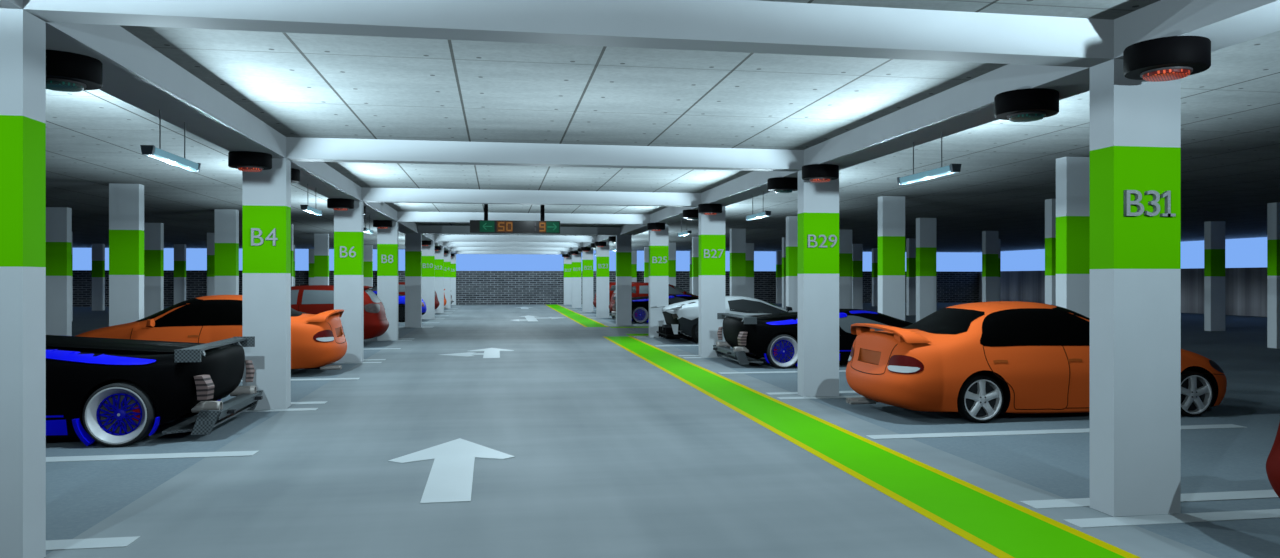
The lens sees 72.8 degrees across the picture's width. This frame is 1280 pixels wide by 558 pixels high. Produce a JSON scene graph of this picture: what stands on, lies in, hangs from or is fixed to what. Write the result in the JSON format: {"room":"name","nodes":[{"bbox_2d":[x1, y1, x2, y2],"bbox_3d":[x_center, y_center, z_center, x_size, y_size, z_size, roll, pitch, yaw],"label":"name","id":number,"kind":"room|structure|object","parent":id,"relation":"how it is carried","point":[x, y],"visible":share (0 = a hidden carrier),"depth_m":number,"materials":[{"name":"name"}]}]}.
{"room":"parking garage","nodes":[
{"label":"parking garage","id":0,"kind":"room"},
{"bbox_2d":[73,270,978,306],"bbox_3d":[-8.063,0.662,52.304,62.000,2.240,0.200,0,0,-9],"label":"wall","id":1,"kind":"structure","parent":0,"point":[472,287],"depth_m":52.35,"materials":[{"name":"grey brick"}]},
{"bbox_2d":[44,302,1279,557],"bbox_3d":[-3.211,1.682,22.689,61.600,0.200,59.820,0,0,-9],"label":"floor","id":2,"kind":"structure","parent":0,"point":[616,455],"depth_m":7.30,"materials":[{"name":"concrete"}]},
{"bbox_2d":[0,8,45,557],"bbox_3d":[-3.605,0.062,4.763,0.500,3.040,0.268,0,0,-9],"label":"concrete column","id":3,"kind":"structure","parent":2,"relation":"on","point":[22,33],"depth_m":4.70,"materials":[{"name":"paint"}]},
{"bbox_2d":[46,207,71,335],"bbox_3d":[-14.120,-0.068,21.053,0.500,3.300,0.240,0,0,-9],"label":"concrete column","id":4,"kind":"structure","parent":2,"relation":"on","point":[58,219],"depth_m":20.95,"materials":[{"name":"paint"}]},
{"bbox_2d":[46,536,139,549],"bbox_3d":[-5.135,1.580,4.871,4.240,0.004,0.200,0,0,-9],"label":"parking line","id":5,"kind":"object","parent":2,"relation":"on","point":[66,544],"visible":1,"depth_m":5.17,"materials":[{"name":"white paint"}]},
{"bbox_2d":[92,244,104,310],"bbox_3d":[-26.821,-0.068,42.971,0.500,3.300,0.240,0,0,-9],"label":"concrete column","id":6,"kind":"structure","parent":2,"relation":"on","point":[98,250],"depth_m":42.86,"materials":[{"name":"paint"}]},
{"bbox_2d":[109,183,143,325],"bbox_3d":[-9.363,-0.068,15.833,0.500,3.300,0.240,0,0,-9],"label":"concrete column","id":7,"kind":"structure","parent":2,"relation":"on","point":[126,201],"depth_m":15.72,"materials":[{"name":"paint"}]},
{"bbox_2d":[46,451,257,461],"bbox_3d":[-5.567,1.580,7.506,4.240,0.004,0.220,0,0,-9],"label":"parking line","id":8,"kind":"object","parent":2,"relation":"on","point":[229,453],"visible":0.83,"depth_m":7.69,"materials":[{"name":"white paint"}]},
{"bbox_2d":[144,223,163,317],"bbox_3d":[-15.077,-0.068,26.896,0.500,3.300,0.240,0,0,-9],"label":"concrete column","id":9,"kind":"structure","parent":2,"relation":"on","point":[153,232],"depth_m":26.78,"materials":[{"name":"paint"}]},
{"bbox_2d":[46,335,262,446],"bbox_3d":[-6.370,1.080,8.877,4.481,1.003,2.000,0,0,-9],"label":"coupe","id":10,"kind":"object","parent":2,"relation":"on","point":[112,392],"visible":0.86,"depth_m":8.24,"materials":[{"name":"black paint"}]},
{"bbox_2d":[194,375,213,400],"bbox_3d":[-4.230,1.062,8.437,0.103,0.240,0.185,0,0,10],"label":"tail light","id":11,"kind":"object","parent":10,"relation":"attached to","point":[203,384],"depth_m":8.41,"materials":[{"name":"plastic"}]},
{"bbox_2d":[162,406,249,433],"bbox_3d":[-4.524,1.477,9.179,0.380,0.030,1.720,0,0,-9],"label":"diffuser","id":12,"kind":"object","parent":10,"relation":"attached to","point":[188,425],"depth_m":8.51,"materials":[{"name":"plastic"}]},
{"bbox_2d":[245,360,254,381],"bbox_3d":[-4.483,1.062,9.977,0.103,0.240,0.185,0,0,-29],"label":"tail light","id":13,"kind":"object","parent":10,"relation":"attached to","point":[250,370],"depth_m":9.91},
{"bbox_2d":[174,244,185,304],"bbox_3d":[-23.100,-0.068,43.580,0.500,3.300,0.240,0,0,-9],"label":"concrete column","id":14,"kind":"structure","parent":2,"relation":"on","point":[179,249],"depth_m":43.46,"materials":[{"name":"paint"}]},
{"bbox_2d":[207,233,214,295],"bbox_3d":[-16.034,-0.068,32.739,0.500,3.300,0.240,0,0,-9],"label":"concrete column","id":15,"kind":"structure","parent":2,"relation":"on","point":[210,236],"depth_m":32.60,"materials":[{"name":"paint"}]},
{"bbox_2d":[76,295,346,369],"bbox_3d":[-7.157,0.928,14.472,4.293,1.308,1.937,0,0,-12],"label":"car","id":16,"kind":"object","parent":2,"relation":"on","point":[318,341],"visible":0.44,"depth_m":13.85,"materials":[{"name":"orange paint"}]},
{"bbox_2d":[313,330,333,341],"bbox_3d":[-5.100,0.933,14.081,0.113,0.197,0.417,0,0,27],"label":"tail light","id":17,"kind":"object","parent":16,"relation":"attached to","point":[318,335],"depth_m":14.01,"materials":[{"name":"red"}]},
{"bbox_2d":[215,209,238,294],"bbox_3d":[-10.320,-0.068,21.676,0.500,3.300,0.240,0,0,-9],"label":"concrete column","id":18,"kind":"structure","parent":2,"relation":"on","point":[226,220],"depth_m":21.56,"materials":[{"name":"paint"}]},
{"bbox_2d":[242,158,290,408],"bbox_3d":[-4.563,0.062,10.606,0.500,3.040,0.268,0,0,-9],"label":"concrete column","id":19,"kind":"structure","parent":2,"relation":"on","point":[266,194],"depth_m":10.51,"materials":[{"name":"paint"}]},
{"bbox_2d":[244,408,317,411],"bbox_3d":[-6.000,1.580,10.152,4.240,0.004,0.180,0,0,-9],"label":"parking line","id":20,"kind":"object","parent":2,"relation":"on","point":[291,409],"visible":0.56,"depth_m":10.45,"materials":[{"name":"white paint"}]},
{"bbox_2d":[291,224,293,286],"bbox_3d":[-11.278,-0.068,27.518,0.500,3.300,0.240,0,0,-9],"label":"concrete column","id":21,"kind":"structure","parent":2,"relation":"on","point":[292,225],"depth_m":27.54,"materials":[{"name":"paint"}]},
{"bbox_2d":[309,249,313,284],"bbox_3d":[-18.906,-0.068,50.267,0.500,3.300,0.240,0,0,-9],"label":"concrete column","id":22,"kind":"structure","parent":2,"relation":"on","point":[311,251],"depth_m":50.14,"materials":[{"name":"paint"}]},
{"bbox_2d":[314,234,328,284],"bbox_3d":[-12.235,-0.068,33.361,0.500,3.300,0.240,0,0,-9],"label":"concrete column","id":23,"kind":"structure","parent":2,"relation":"on","point":[321,241],"depth_m":33.24,"materials":[{"name":"paint"}]},
{"bbox_2d":[291,285,388,338],"bbox_3d":[-8.087,0.870,20.277,4.249,1.424,1.996,0,0,-6],"label":"hatchback car","id":24,"kind":"object","parent":2,"relation":"on","point":[311,299],"visible":0.18,"depth_m":19.82,"materials":[{"name":"red paint"}]},
{"bbox_2d":[364,304,379,312],"bbox_3d":[-6.123,0.684,20.058,0.179,0.211,0.593,0,0,20],"label":"tail light","id":25,"kind":"object","parent":24,"relation":"attached to","point":[368,308],"depth_m":19.88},
{"bbox_2d":[334,201,363,362],"bbox_3d":[-5.520,0.062,16.449,0.500,3.040,0.268,0,0,-9],"label":"concrete column","id":26,"kind":"structure","parent":2,"relation":"on","point":[348,224],"depth_m":16.35,"materials":[{"name":"paint"}]},
{"bbox_2d":[364,245,372,288],"bbox_3d":[-14.150,-0.068,45.047,0.500,3.300,0.240,0,0,-9],"label":"concrete column","id":27,"kind":"structure","parent":2,"relation":"on","point":[368,249],"depth_m":44.94,"materials":[{"name":"paint"}]},
{"bbox_2d":[377,221,397,339],"bbox_3d":[-6.477,0.062,22.291,0.500,3.040,0.268,0,0,-9],"label":"concrete column","id":28,"kind":"structure","parent":2,"relation":"on","point":[387,239],"depth_m":22.19,"materials":[{"name":"paint"}]},
{"bbox_2d":[373,291,426,321],"bbox_3d":[-10.068,1.021,31.912,4.317,1.122,1.888,0,0,-9],"label":"sports car","id":29,"kind":"object","parent":2,"relation":"on","point":[401,298],"visible":0.16,"depth_m":31.25,"materials":[{"name":"blue paint"}]},
{"bbox_2d":[371,282,439,308],"bbox_3d":[-10.936,0.870,37.912,4.249,1.424,1.996,0,0,-13],"label":"hatchback car","id":30,"kind":"object","parent":2,"relation":"on","point":[401,285],"visible":0.05,"depth_m":37.35,"materials":[{"name":"red paint"}]},
{"bbox_2d":[405,233,421,326],"bbox_3d":[-7.353,0.062,28.162,0.500,3.040,0.240,0,0,-9],"label":"concrete column","id":31,"kind":"structure","parent":2,"relation":"on","point":[413,241],"depth_m":28.05,"materials":[{"name":"paint"}]},
{"bbox_2d":[422,241,434,318],"bbox_3d":[-8.308,0.062,33.990,0.500,3.040,0.268,0,0,-9],"label":"concrete column","id":32,"kind":"structure","parent":2,"relation":"on","point":[428,252],"depth_m":33.89,"materials":[{"name":"paint"}]},
{"bbox_2d":[435,247,443,312],"bbox_3d":[-9.265,0.062,39.833,0.500,3.040,0.268,0,0,-9],"label":"concrete column","id":33,"kind":"structure","parent":2,"relation":"on","point":[439,255],"depth_m":39.74,"materials":[{"name":"paint"}]},
{"bbox_2d":[444,251,450,308],"bbox_3d":[-10.222,0.062,45.676,0.500,3.040,0.268,0,0,-9],"label":"concrete column","id":34,"kind":"structure","parent":2,"relation":"on","point":[447,257],"depth_m":45.58,"materials":[{"name":"paint"}]},
{"bbox_2d":[388,438,514,502],"bbox_3d":[-1.604,1.580,7.347,1.090,0.004,2.480,0,0,-9],"label":"arrow","id":35,"kind":"object","parent":2,"relation":"on","point":[450,479],"visible":1,"depth_m":7.32,"materials":[{"name":"white paint"}]},
{"bbox_2d":[451,254,455,304],"bbox_3d":[-11.180,0.062,51.519,0.500,3.040,0.268,0,0,-9],"label":"concrete column","id":36,"kind":"structure","parent":2,"relation":"on","point":[453,259],"depth_m":51.43,"materials":[{"name":"paint"}]},
{"bbox_2d":[441,348,513,357],"bbox_3d":[-3.135,1.580,18.449,1.546,0.004,2.245,0,0,23],"label":"arrow","id":37,"kind":"object","parent":2,"relation":"on","point":[488,352],"visible":1,"depth_m":18.25,"materials":[{"name":"white paint"}]},
{"bbox_2d":[564,256,571,304],"bbox_3d":[-4.376,0.062,52.633,0.500,3.040,0.268,0,0,-9],"label":"concrete column","id":38,"kind":"structure","parent":2,"relation":"on","point":[567,261],"depth_m":52.53,"materials":[{"name":"paint"}]},
{"bbox_2d":[572,252,580,307],"bbox_3d":[-3.419,0.062,46.791,0.500,3.040,0.268,0,0,-9],"label":"concrete column","id":39,"kind":"structure","parent":2,"relation":"on","point":[576,259],"depth_m":46.69,"materials":[{"name":"paint"}]},
{"bbox_2d":[546,304,607,326],"bbox_3d":[-3.389,1.580,40.444,0.790,0.002,24.720,0,0,-9],"label":"walkway","id":40,"kind":"object","parent":2,"relation":"on","point":[582,320],"visible":1,"depth_m":35.11,"materials":[{"name":"paint"}]},
{"bbox_2d":[582,248,592,311],"bbox_3d":[-2.461,0.062,40.948,0.500,3.040,0.268,0,0,-9],"label":"concrete column","id":41,"kind":"structure","parent":2,"relation":"on","point":[587,257],"depth_m":40.85,"materials":[{"name":"paint"}]},
{"bbox_2d":[596,242,608,317],"bbox_3d":[-1.504,0.062,35.105,0.500,3.040,0.268,0,0,-9],"label":"concrete column","id":42,"kind":"structure","parent":2,"relation":"on","point":[602,253],"depth_m":35.00,"materials":[{"name":"paint"}]},
{"bbox_2d":[616,235,631,325],"bbox_3d":[-0.549,0.062,29.276,0.500,3.040,0.240,0,0,-9],"label":"concrete column","id":43,"kind":"structure","parent":2,"relation":"on","point":[623,242],"depth_m":29.16,"materials":[{"name":"paint"}]},
{"bbox_2d":[632,250,636,281],"bbox_3d":[-0.462,-0.068,53.289,0.500,3.300,0.240,0,0,-9],"label":"concrete column","id":44,"kind":"structure","parent":2,"relation":"on","point":[634,252],"depth_m":53.19,"materials":[{"name":"paint"}]},
{"bbox_2d":[644,247,648,282],"bbox_3d":[0.495,-0.068,47.446,0.500,3.300,0.240,0,0,-9],"label":"concrete column","id":45,"kind":"structure","parent":2,"relation":"on","point":[646,249],"depth_m":47.31,"materials":[{"name":"paint"}]},
{"bbox_2d":[609,294,698,322],"bbox_3d":[1.170,1.080,31.767,4.481,1.003,2.000,0,0,-9],"label":"coupe","id":46,"kind":"object","parent":2,"relation":"on","point":[640,305],"visible":0.32,"depth_m":30.70,"materials":[{"name":"blue paint"}]},
{"bbox_2d":[609,283,698,311],"bbox_3d":[0.917,0.870,33.873,4.249,1.424,1.996,0,0,-13],"label":"hatchback car","id":47,"kind":"object","parent":2,"relation":"on","point":[638,289],"visible":0.14,"depth_m":33.19,"materials":[{"name":"red paint"}]},
{"bbox_2d":[649,224,668,336],"bbox_3d":[0.504,0.062,23.435,0.500,3.040,0.268,0,0,-9],"label":"concrete column","id":48,"kind":"structure","parent":2,"relation":"on","point":[658,240],"depth_m":23.33,"materials":[{"name":"paint"}]},
{"bbox_2d":[669,243,675,285],"bbox_3d":[1.452,-0.068,41.603,0.500,3.300,0.240,0,0,-9],"label":"concrete column","id":49,"kind":"structure","parent":2,"relation":"on","point":[672,246],"depth_m":41.49,"materials":[{"name":"paint"}]},
{"bbox_2d":[692,237,698,295],"bbox_3d":[2.410,-0.068,35.761,0.500,3.300,0.240,0,0,-9],"label":"concrete column","id":50,"kind":"structure","parent":2,"relation":"on","point":[695,240],"depth_m":35.62,"materials":[{"name":"paint"}]},
{"bbox_2d":[699,206,724,356],"bbox_3d":[1.462,0.062,17.593,0.500,3.040,0.268,0,0,-9],"label":"concrete column","id":51,"kind":"structure","parent":2,"relation":"on","point":[711,227],"depth_m":17.48,"materials":[{"name":"paint"}]},
{"bbox_2d":[651,296,792,342],"bbox_3d":[2.712,1.014,22.057,4.625,1.136,2.200,0,0,-9],"label":"sports car","id":52,"kind":"object","parent":2,"relation":"on","point":[681,318],"visible":0.44,"depth_m":21.18,"materials":[{"name":"white paint"}]},
{"bbox_2d":[656,326,685,338],"bbox_3d":[0.746,1.352,21.735,0.440,0.260,1.680,0,0,-9],"label":"diffuser","id":53,"kind":"object","parent":52,"relation":"attached to","point":[667,332],"depth_m":21.26,"materials":[{"name":"black plastic"}]},
{"bbox_2d":[730,228,745,296],"bbox_3d":[3.367,-0.068,29.918,0.500,3.300,0.240,0,0,-9],"label":"concrete column","id":54,"kind":"structure","parent":2,"relation":"on","point":[737,235],"depth_m":29.81,"materials":[{"name":"paint"}]},
{"bbox_2d":[746,243,753,297],"bbox_3d":[5.271,-0.068,42.229,0.500,3.300,0.240,0,0,-9],"label":"concrete column","id":55,"kind":"structure","parent":2,"relation":"on","point":[749,246],"depth_m":42.13,"materials":[{"name":"paint"}]},
{"bbox_2d":[776,251,781,303],"bbox_3d":[8.864,-0.068,54.817,0.500,3.300,0.240,0,0,-9],"label":"concrete column","id":56,"kind":"structure","parent":2,"relation":"on","point":[778,253],"depth_m":54.69,"materials":[{"name":"paint"}]},
{"bbox_2d":[718,370,845,373],"bbox_3d":[3.400,1.580,14.813,4.200,0.004,0.200,0,0,-9],"label":"parking line","id":57,"kind":"object","parent":2,"relation":"on","point":[839,370],"visible":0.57,"depth_m":14.56,"materials":[{"name":"white paint"}]},
{"bbox_2d":[782,237,785,308],"bbox_3d":[6.229,-0.068,36.386,0.500,3.300,0.240,0,0,-9],"label":"concrete column","id":58,"kind":"structure","parent":2,"relation":"on","point":[783,238],"depth_m":36.24,"materials":[{"name":"paint"}]},
{"bbox_2d":[786,216,797,311],"bbox_3d":[4.324,-0.068,24.075,0.500,3.300,0.240,0,0,-9],"label":"concrete column","id":59,"kind":"structure","parent":2,"relation":"on","point":[791,221],"depth_m":23.95,"materials":[{"name":"paint"}]},
{"bbox_2d":[713,309,912,368],"bbox_3d":[3.689,1.080,16.392,4.481,1.003,2.000,0,0,-9],"label":"coupe","id":60,"kind":"object","parent":2,"relation":"on","point":[771,337],"visible":0.51,"depth_m":15.44,"materials":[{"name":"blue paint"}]},
{"bbox_2d":[720,354,762,362],"bbox_3d":[1.843,1.477,16.090,0.380,0.030,1.720,0,0,-9],"label":"diffuser","id":61,"kind":"object","parent":60,"relation":"attached to","point":[741,360],"depth_m":15.47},
{"bbox_2d":[737,332,747,345],"bbox_3d":[1.802,1.062,15.293,0.103,0.240,0.185,0,0,-29],"label":"tail light","id":62,"kind":"object","parent":60,"relation":"attached to","point":[742,338],"depth_m":15.27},
{"bbox_2d":[798,170,838,396],"bbox_3d":[2.419,0.062,11.750,0.500,3.040,0.268,0,0,-9],"label":"concrete column","id":63,"kind":"structure","parent":2,"relation":"on","point":[818,202],"depth_m":11.65,"materials":[{"name":"paint"}]},
{"bbox_2d":[776,395,863,398],"bbox_3d":[3.898,1.580,11.773,4.200,0.004,0.180,0,0,-9],"label":"parking line","id":64,"kind":"object","parent":2,"relation":"on","point":[812,397],"visible":0.36,"depth_m":11.51,"materials":[{"name":"white paint"}]},
{"bbox_2d":[839,229,851,308],"bbox_3d":[7.186,-0.068,30.544,0.500,3.300,0.240,0,0,-9],"label":"concrete column","id":65,"kind":"structure","parent":2,"relation":"on","point":[845,235],"depth_m":30.42,"materials":[{"name":"paint"}]},
{"bbox_2d":[852,244,862,308],"bbox_3d":[10.778,-0.068,43.131,0.500,3.300,0.240,0,0,-9],"label":"concrete column","id":66,"kind":"structure","parent":2,"relation":"on","point":[857,249],"depth_m":43.02,"materials":[{"name":"paint"}]},
{"bbox_2d":[604,336,1140,557],"bbox_3d":[1.823,1.580,8.633,0.790,0.002,30.450,0,0,-9],"label":"walkway","id":67,"kind":"object","parent":2,"relation":"on","point":[1002,527],"visible":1,"depth_m":6.78,"materials":[{"name":"paint"}]},
{"bbox_2d":[872,248,877,305],"bbox_3d":[13.531,-0.068,49.582,0.500,3.300,0.240,0,0,-9],"label":"concrete column","id":68,"kind":"structure","parent":2,"relation":"on","point":[874,250],"depth_m":49.45,"materials":[{"name":"paint"}]},
{"bbox_2d":[878,196,904,320],"bbox_3d":[5.282,-0.068,18.233,0.500,3.300,0.240,0,0,-9],"label":"concrete column","id":69,"kind":"structure","parent":2,"relation":"on","point":[891,209],"depth_m":18.12,"materials":[{"name":"paint"}]},
{"bbox_2d":[906,238,915,314],"bbox_3d":[11.735,-0.068,37.289,0.500,3.300,0.240,0,0,-9],"label":"concrete column","id":70,"kind":"structure","parent":2,"relation":"on","point":[910,242],"depth_m":37.17,"materials":[{"name":"paint"}]},
{"bbox_2d":[916,218,935,321],"bbox_3d":[8.143,-0.068,24.701,0.500,3.300,0.240,0,0,-9],"label":"concrete column","id":71,"kind":"structure","parent":2,"relation":"on","point":[925,227],"depth_m":24.58,"materials":[{"name":"paint"}]},
{"bbox_2d":[982,231,998,301],"bbox_3d":[12.693,-0.068,31.446,0.500,3.300,0.240,0,0,-9],"label":"concrete column","id":72,"kind":"structure","parent":2,"relation":"on","point":[990,239],"depth_m":31.34,"materials":[{"name":"paint"}]},
{"bbox_2d":[846,301,1226,422],"bbox_3d":[4.702,0.928,10.407,4.293,1.308,1.937,0,0,-12],"label":"car","id":73,"kind":"object","parent":2,"relation":"on","point":[979,361],"visible":0.78,"depth_m":9.60,"materials":[{"name":"orange paint"}]},
{"bbox_2d":[888,355,923,373],"bbox_3d":[2.868,0.933,9.440,0.417,0.197,0.113,0,0,44],"label":"tail light","id":74,"kind":"object","parent":73,"relation":"attached to","point":[897,364],"depth_m":9.39,"materials":[{"name":"red"}]},
{"bbox_2d":[1045,199,1055,304],"bbox_3d":[9.101,-0.068,18.858,0.500,3.300,0.240,0,0,-9],"label":"concrete column","id":75,"kind":"structure","parent":2,"relation":"on","point":[1050,204],"depth_m":18.74,"materials":[{"name":"paint"}]},
{"bbox_2d":[866,424,1245,438],"bbox_3d":[4.357,1.580,8.970,4.200,0.004,0.200,0,0,-9],"label":"parking line","id":76,"kind":"object","parent":2,"relation":"on","point":[1055,431],"visible":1,"depth_m":8.85,"materials":[{"name":"white paint"}]},
{"bbox_2d":[1056,157,1089,317],"bbox_3d":[6.239,-0.068,12.390,0.500,3.300,0.240,0,0,-9],"label":"concrete column","id":77,"kind":"structure","parent":2,"relation":"on","point":[1072,173],"depth_m":12.27,"materials":[{"name":"paint"}]},
{"bbox_2d":[1090,59,1180,516],"bbox_3d":[3.376,0.062,5.907,0.500,3.040,0.268,0,0,-9],"label":"concrete column","id":78,"kind":"structure","parent":2,"relation":"on","point":[1135,125],"depth_m":5.81,"materials":[{"name":"paint"}]},
{"bbox_2d":[1019,490,1278,508],"bbox_3d":[4.779,1.580,6.394,4.200,0.004,0.200,0,0,-9],"label":"parking line","id":79,"kind":"object","parent":2,"relation":"on","point":[1254,494],"visible":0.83,"depth_m":6.22,"materials":[{"name":"white paint"}]},
{"bbox_2d":[1064,509,1279,527],"bbox_3d":[4.855,1.580,5.931,4.200,0.004,0.180,0,0,-9],"label":"parking line","id":80,"kind":"object","parent":2,"relation":"on","point":[1268,513],"visible":1,"depth_m":5.71,"materials":[{"name":"white paint"}]},
{"bbox_2d":[1204,221,1224,330],"bbox_3d":[17.360,-0.068,26.211,0.500,3.300,0.240,0,0,-9],"label":"concrete column","id":81,"kind":"structure","parent":2,"relation":"on","point":[1214,231],"depth_m":26.10,"materials":[{"name":"paint"}]},
{"bbox_2d":[1266,422,1279,497],"bbox_3d":[5.701,0.870,4.551,4.249,1.424,1.996,0,0,-13],"label":"hatchback car","id":82,"kind":"object","parent":2,"relation":"on","point":[1273,460],"visible":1,"depth_m":4.93,"materials":[{"name":"red paint"}]},
{"bbox_2d":[1267,202,1279,348],"bbox_3d":[14.607,-0.068,19.761,0.500,3.300,0.240,0,0,-9],"label":"concrete column","id":83,"kind":"structure","parent":2,"relation":"on","point":[1273,209],"depth_m":19.68,"materials":[{"name":"paint"}]},
{"bbox_2d":[46,0,1279,252],"bbox_3d":[-3.211,-1.843,22.689,62.000,0.250,60.220,0,0,-9],"label":"ceiling","id":84,"kind":"structure","parent":0,"point":[306,85],"depth_m":9.81,"materials":[{"name":"concrete"}]},
{"bbox_2d":[0,0,455,253],"bbox_3d":[-6.413,-1.588,22.165,0.585,0.260,59.820,0,0,-9],"label":"beam","id":85,"kind":"structure","parent":84,"relation":"attached to","point":[135,73],"depth_m":7.36,"materials":[{"name":"paint"}]},
{"bbox_2d":[46,50,102,91],"bbox_3d":[-3.838,-1.361,5.753,0.470,0.201,0.470,0,0,-9],"label":"parking sensor","id":86,"kind":"object","parent":85,"relation":"attached to","point":[65,71],"visible":0.73,"depth_m":5.64,"materials":[{"name":"black plastic"}]},
{"bbox_2d":[140,110,200,171],"bbox_3d":[-4.199,-1.244,7.801,0.104,0.429,1.170,0,0,-9],"label":"strip light","id":87,"kind":"object","parent":85,"relation":"hanging from","point":[152,151],"visible":1,"depth_m":7.59,"materials":[{"name":"grey"}]},
{"bbox_2d":[228,151,271,171],"bbox_3d":[-4.559,-1.361,10.155,0.470,0.201,0.470,0,0,-9],"label":"parking sensor","id":88,"kind":"object","parent":85,"relation":"attached to","point":[248,161],"visible":1,"depth_m":9.98,"materials":[{"name":"black plastic"}]},
{"bbox_2d":[327,198,353,210],"bbox_3d":[-5.517,-1.361,15.997,0.470,0.201,0.470,0,0,-9],"label":"parking sensor","id":89,"kind":"object","parent":85,"relation":"attached to","point":[342,204],"visible":1,"depth_m":15.82,"materials":[{"name":"black plastic"}]},
{"bbox_2d":[373,220,391,228],"bbox_3d":[-6.474,-1.361,21.840,0.470,0.201,0.470,0,0,-9],"label":"parking sensor","id":90,"kind":"object","parent":85,"relation":"attached to","point":[381,224],"visible":1,"depth_m":21.65,"materials":[{"name":"black plastic"}]},
{"bbox_2d":[456,251,563,253],"bbox_3d":[-7.780,-1.588,52.090,6.394,0.260,0.240,0,0,-9],"label":"beam","id":91,"kind":"structure","parent":84,"relation":"attached to","point":[457,252],"depth_m":51.97,"materials":[{"name":"paint"}]},
{"bbox_2d":[451,247,571,250],"bbox_3d":[-6.823,-1.588,46.247,6.394,0.260,0.240,0,0,-9],"label":"beam","id":92,"kind":"structure","parent":84,"relation":"attached to","point":[452,248],"depth_m":46.11,"materials":[{"name":"paint"}]},
{"bbox_2d":[444,242,582,247],"bbox_3d":[-5.865,-1.588,40.404,6.394,0.260,0.240,0,0,-9],"label":"beam","id":93,"kind":"structure","parent":84,"relation":"attached to","point":[446,244],"depth_m":40.30,"materials":[{"name":"paint"}]},
{"bbox_2d":[470,204,559,233],"bbox_3d":[-2.856,-1.378,19.875,2.040,0.680,0.169,0,0,-9],"label":"direction sign","id":94,"kind":"object","parent":84,"relation":"hanging from","point":[542,226],"visible":0.97,"depth_m":19.80,"materials":[{"name":"black"}]},
{"bbox_2d":[434,235,596,242],"bbox_3d":[-4.908,-1.588,34.562,6.394,0.260,0.240,0,0,-9],"label":"beam","id":95,"kind":"structure","parent":84,"relation":"attached to","point":[446,238],"depth_m":34.42,"materials":[{"name":"paint"}]},
{"bbox_2d":[421,225,616,234],"bbox_3d":[-3.951,-1.588,28.719,6.394,0.260,0.240,0,0,-9],"label":"beam","id":96,"kind":"structure","parent":84,"relation":"attached to","point":[425,229],"depth_m":28.78,"materials":[{"name":"paint"}]},
{"bbox_2d":[397,211,649,224],"bbox_3d":[-2.989,-1.588,22.877,6.574,0.260,0.240,0,0,-9],"label":"beam","id":97,"kind":"structure","parent":84,"relation":"attached to","point":[402,216],"depth_m":22.75,"materials":[{"name":"paint"}]},
{"bbox_2d":[362,187,700,206],"bbox_3d":[-2.031,-1.588,17.034,6.574,0.260,0.240,0,0,-9],"label":"beam","id":98,"kind":"structure","parent":84,"relation":"attached to","point":[377,195],"depth_m":16.89,"materials":[{"name":"paint"}]},
{"bbox_2d":[286,137,803,171],"bbox_3d":[-1.074,-1.588,11.192,6.574,0.260,0.240,0,0,-9],"label":"beam","id":99,"kind":"structure","parent":84,"relation":"attached to","point":[297,148],"depth_m":11.04,"materials":[{"name":"paint"}]},
{"bbox_2d":[23,0,1113,67],"bbox_3d":[-0.117,-1.588,5.349,6.574,0.260,0.240,0,0,-9],"label":"beam","id":100,"kind":"structure","parent":84,"relation":"attached to","point":[746,26],"depth_m":5.29,"materials":[{"name":"paint"}]},
{"bbox_2d":[564,0,1279,253],"bbox_3d":[0.479,-1.588,23.294,0.595,0.260,59.820,0,0,-9],"label":"beam","id":101,"kind":"structure","parent":84,"relation":"attached to","point":[969,104],"depth_m":7.40,"materials":[{"name":"paint"}]},
{"bbox_2d":[683,209,698,219],"bbox_3d":[1.149,-1.361,18.569,0.470,0.201,0.470,0,0,-9],"label":"parking sensor","id":102,"kind":"object","parent":101,"relation":"attached to","point":[693,214],"visible":0.77,"depth_m":18.37,"materials":[{"name":"black plastic"}]},
{"bbox_2d":[698,203,721,214],"bbox_3d":[1.385,-1.361,17.128,0.470,0.201,0.470,0,0,-9],"label":"parking sensor","id":103,"kind":"object","parent":101,"relation":"attached to","point":[706,209],"visible":1,"depth_m":16.95,"materials":[{"name":"black plastic"}]},
{"bbox_2d":[745,191,770,219],"bbox_3d":[2.012,-1.244,14.819,0.104,0.429,1.170,0,0,-9],"label":"strip light","id":104,"kind":"object","parent":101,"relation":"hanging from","point":[766,213],"visible":1,"depth_m":14.64,"materials":[{"name":"grey"}]},
{"bbox_2d":[767,177,797,192],"bbox_3d":[2.107,-1.361,12.726,0.470,0.201,0.470,0,0,-9],"label":"parking sensor","id":105,"kind":"object","parent":101,"relation":"attached to","point":[777,184],"visible":0.94,"depth_m":12.54,"materials":[{"name":"black plastic"}]},
{"bbox_2d":[802,164,838,181],"bbox_3d":[2.343,-1.361,11.285,0.470,0.201,0.470,0,0,-9],"label":"parking sensor","id":106,"kind":"object","parent":101,"relation":"attached to","point":[812,172],"visible":1,"depth_m":11.10,"materials":[{"name":"black plastic"}]},
{"bbox_2d":[897,133,960,184],"bbox_3d":[2.970,-1.244,8.976,0.104,0.429,1.170,0,0,-9],"label":"strip light","id":107,"kind":"object","parent":101,"relation":"hanging from","point":[952,168],"visible":1,"depth_m":8.84,"materials":[{"name":"grey"}]},
{"bbox_2d":[994,88,1058,121],"bbox_3d":[3.064,-1.361,6.883,0.470,0.201,0.470,0,0,-9],"label":"parking sensor","id":108,"kind":"object","parent":101,"relation":"attached to","point":[1028,104],"visible":1,"depth_m":6.72,"materials":[{"name":"black plastic"}]},
{"bbox_2d":[1123,36,1210,81],"bbox_3d":[3.300,-1.361,5.443,0.470,0.201,0.470,0,0,-9],"label":"parking sensor","id":109,"kind":"object","parent":101,"relation":"attached to","point":[1169,58],"visible":1,"depth_m":5.29,"materials":[{"name":"black plastic"}]},
{"bbox_2d":[979,267,1266,316],"bbox_3d":[27.283,0.662,27.686,0.200,2.240,59.820,0,0,-9],"label":"wall","id":110,"kind":"structure","parent":0,"point":[1245,288],"depth_m":39.34,"materials":[{"name":"concrete"}]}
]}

